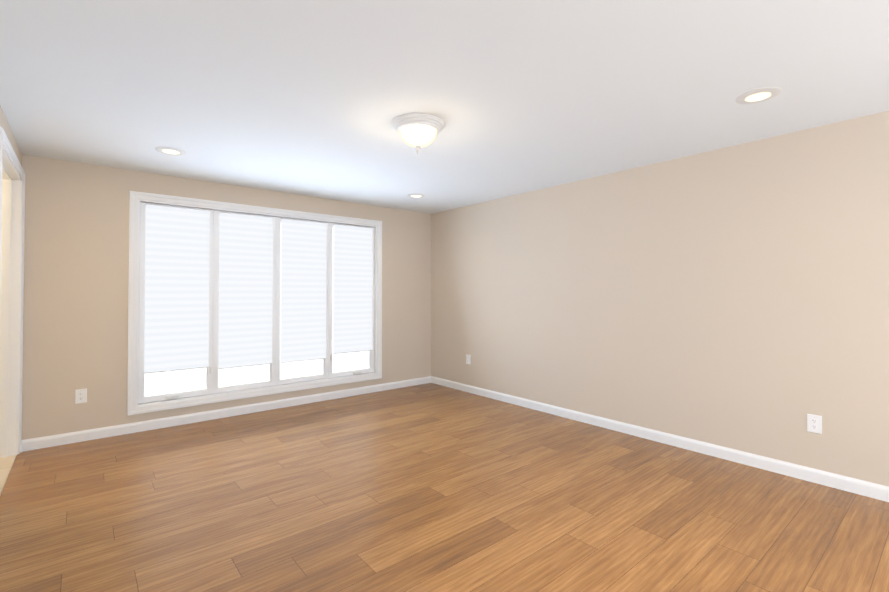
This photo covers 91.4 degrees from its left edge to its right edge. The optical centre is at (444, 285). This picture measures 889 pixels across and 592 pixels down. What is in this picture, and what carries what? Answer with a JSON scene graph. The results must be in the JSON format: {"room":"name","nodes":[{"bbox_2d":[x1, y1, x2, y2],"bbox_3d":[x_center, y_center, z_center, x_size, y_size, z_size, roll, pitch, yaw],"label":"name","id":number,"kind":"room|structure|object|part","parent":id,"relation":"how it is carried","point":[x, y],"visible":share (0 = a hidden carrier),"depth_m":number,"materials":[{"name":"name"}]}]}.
{"room":"empty living room","nodes":[
{"label":"empty living room","id":0,"kind":"room"},
{"bbox_2d":[0,455,16,494],"bbox_3d":[-3.356,1.332,2.064,1.700,0.004,2.430,1,-1,-40],"label":"hall floor","id":1,"kind":"structure","parent":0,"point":[6,463],"depth_m":3.22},
{"bbox_2d":[0,106,21,165],"bbox_3d":[-1.389,0.098,0.933,0.140,2.440,6.710,1,-1,-40],"label":"wall","id":2,"kind":"structure","parent":0,"point":[4,124],"depth_m":3.00,"materials":[{"name":"paint"}]},
{"bbox_2d":[0,127,24,457],"bbox_3d":[-3.108,0.204,3.017,0.162,2.288,1.291,1,-1,-40],"label":"door frame","id":3,"kind":"structure","parent":2,"relation":"attached to","point":[10,278],"depth_m":3.45,"materials":[{"name":"white wood"}]},
{"bbox_2d":[22,154,430,439],"bbox_3d":[-1.880,0.156,4.976,4.550,2.440,0.140,1,-1,-40],"label":"wall","id":4,"kind":"structure","parent":0,"point":[76,277],"depth_m":3.89,"materials":[{"name":"paint"}]},
{"bbox_2d":[75,388,86,403],"bbox_3d":[-3.175,0.964,3.793,0.078,0.122,0.009,1,-1,-40],"label":"electrical outlet","id":5,"kind":"object","parent":4,"relation":"attached to","point":[80,395],"visible":1,"depth_m":3.79,"materials":[{"name":"white plastic"}]},
{"bbox_2d":[21,376,428,451],"bbox_3d":[-1.846,1.329,4.887,4.230,0.092,0.013,1,-1,-40],"label":"baseboard","id":6,"kind":"structure","parent":4,"relation":"attached to","point":[91,434],"depth_m":4.36,"materials":[{"name":"white wood"}]},
{"bbox_2d":[127,191,381,415],"bbox_3d":[-1.920,0.170,4.930,2.716,2.076,0.160,1,-1,-40],"label":"window","id":7,"kind":"structure","parent":4,"relation":"in","point":[214,389],"depth_m":4.54,"materials":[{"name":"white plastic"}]},
{"bbox_2d":[144,203,209,373],"bbox_3d":[-2.631,0.027,4.290,0.546,1.617,0.022,1,-1,-40],"label":"window blind","id":8,"kind":"object","parent":7,"relation":"attached to","point":[176,322],"visible":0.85,"depth_m":4.28,"materials":[{"name":"white fabric"}]},
{"bbox_2d":[218,211,272,368],"bbox_3d":[-2.140,0.048,4.697,0.546,1.647,0.022,1,-1,-40],"label":"window blind","id":9,"kind":"object","parent":7,"relation":"attached to","point":[245,332],"visible":0.92,"depth_m":4.69,"materials":[{"name":"white fabric"}]},
{"bbox_3d":[-1.882,0.978,4.894,2.133,0.276,0.046,1,-1,-40],"label":"window hardware","id":10,"kind":"part","parent":7,"relation":"part of","materials":[{"name":"white"}]},
{"bbox_2d":[280,218,326,362],"bbox_3d":[-1.649,0.056,5.105,0.546,1.652,0.022,1,-1,-40],"label":"window blind","id":11,"kind":"object","parent":7,"relation":"attached to","point":[303,290],"visible":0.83,"depth_m":5.09,"materials":[{"name":"white fabric"}]},
{"bbox_2d":[333,224,372,353],"bbox_3d":[-1.158,0.039,5.512,0.546,1.607,0.022,1,-1,-40],"label":"window blind","id":12,"kind":"object","parent":7,"relation":"attached to","point":[352,291],"visible":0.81,"depth_m":5.50,"materials":[{"name":"white fabric"}]},
{"bbox_2d":[0,383,888,591],"bbox_3d":[-0.347,1.390,1.780,6.250,0.120,6.990,1,-1,-40],"label":"floor","id":13,"kind":"structure","parent":0,"point":[429,487],"depth_m":2.58,"materials":[{"name":"brown wood"}]},
{"bbox_2d":[0,0,888,213],"bbox_3d":[-0.347,-1.169,1.817,6.250,0.120,6.990,1,-1,-40],"label":"ceiling","id":14,"kind":"structure","parent":0,"point":[313,98],"depth_m":2.38,"materials":[{"name":"paint"}]},
{"bbox_2d":[155,146,186,155],"bbox_3d":[-2.201,-1.080,3.493,0.216,0.010,0.216,1,-1,-40],"label":"recessed light","id":15,"kind":"object","parent":14,"relation":"in","point":[171,151],"visible":0.98,"depth_m":3.48,"materials":[{"name":"white"}]},
{"bbox_2d":[407,193,424,197],"bbox_3d":[-0.332,-1.057,5.109,0.216,0.010,0.216,1,-1,-40],"label":"recessed light","id":16,"kind":"object","parent":14,"relation":"in","point":[415,195],"visible":1,"depth_m":5.07,"materials":[{"name":"white"}]},
{"bbox_2d":[391,113,444,154],"bbox_3d":[-0.179,-0.986,2.935,0.360,0.214,0.360,1,-1,-40],"label":"lamp","id":17,"kind":"object","parent":14,"relation":"attached to","point":[418,131],"visible":1,"depth_m":2.84,"materials":[{"name":"white glass"}]},
{"bbox_3d":[-0.179,-0.994,2.935,0.258,0.106,0.258,1,-1,-40],"label":"lamp shade","id":18,"kind":"part","parent":17,"relation":"part of","materials":[{"name":"white glass"}]},
{"bbox_2d":[736,87,781,103],"bbox_3d":[1.813,-1.095,2.510,0.216,0.010,0.216,1,-1,-40],"label":"recessed light","id":19,"kind":"object","parent":14,"relation":"in","point":[758,95],"visible":1,"depth_m":2.49,"materials":[{"name":"white"}]},
{"bbox_2d":[431,111,888,486],"bbox_3d":[2.004,0.138,3.749,0.140,2.440,6.710,1,-1,-40],"label":"wall","id":20,"kind":"structure","parent":0,"point":[735,297],"depth_m":3.52,"materials":[{"name":"paint"}]},
{"bbox_2d":[466,354,469,363],"bbox_3d":[0.309,0.961,5.663,0.009,0.122,0.078,1,-1,-40],"label":"electrical outlet","id":21,"kind":"object","parent":20,"relation":"attached to","point":[467,359],"visible":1,"depth_m":5.67,"materials":[{"name":"white plastic"}]},
{"bbox_2d":[429,376,888,501],"bbox_3d":[1.945,1.312,3.683,0.013,0.092,6.710,1,-1,-40],"label":"baseboard","id":22,"kind":"structure","parent":20,"relation":"attached to","point":[857,486],"depth_m":3.50,"materials":[{"name":"white wood"}]},
{"bbox_2d":[807,414,821,433],"bbox_3d":[2.537,0.947,2.978,0.009,0.122,0.078,1,-1,-40],"label":"electrical outlet","id":23,"kind":"object","parent":20,"relation":"attached to","point":[814,423],"visible":1,"depth_m":2.97,"materials":[{"name":"white plastic"}]}
]}

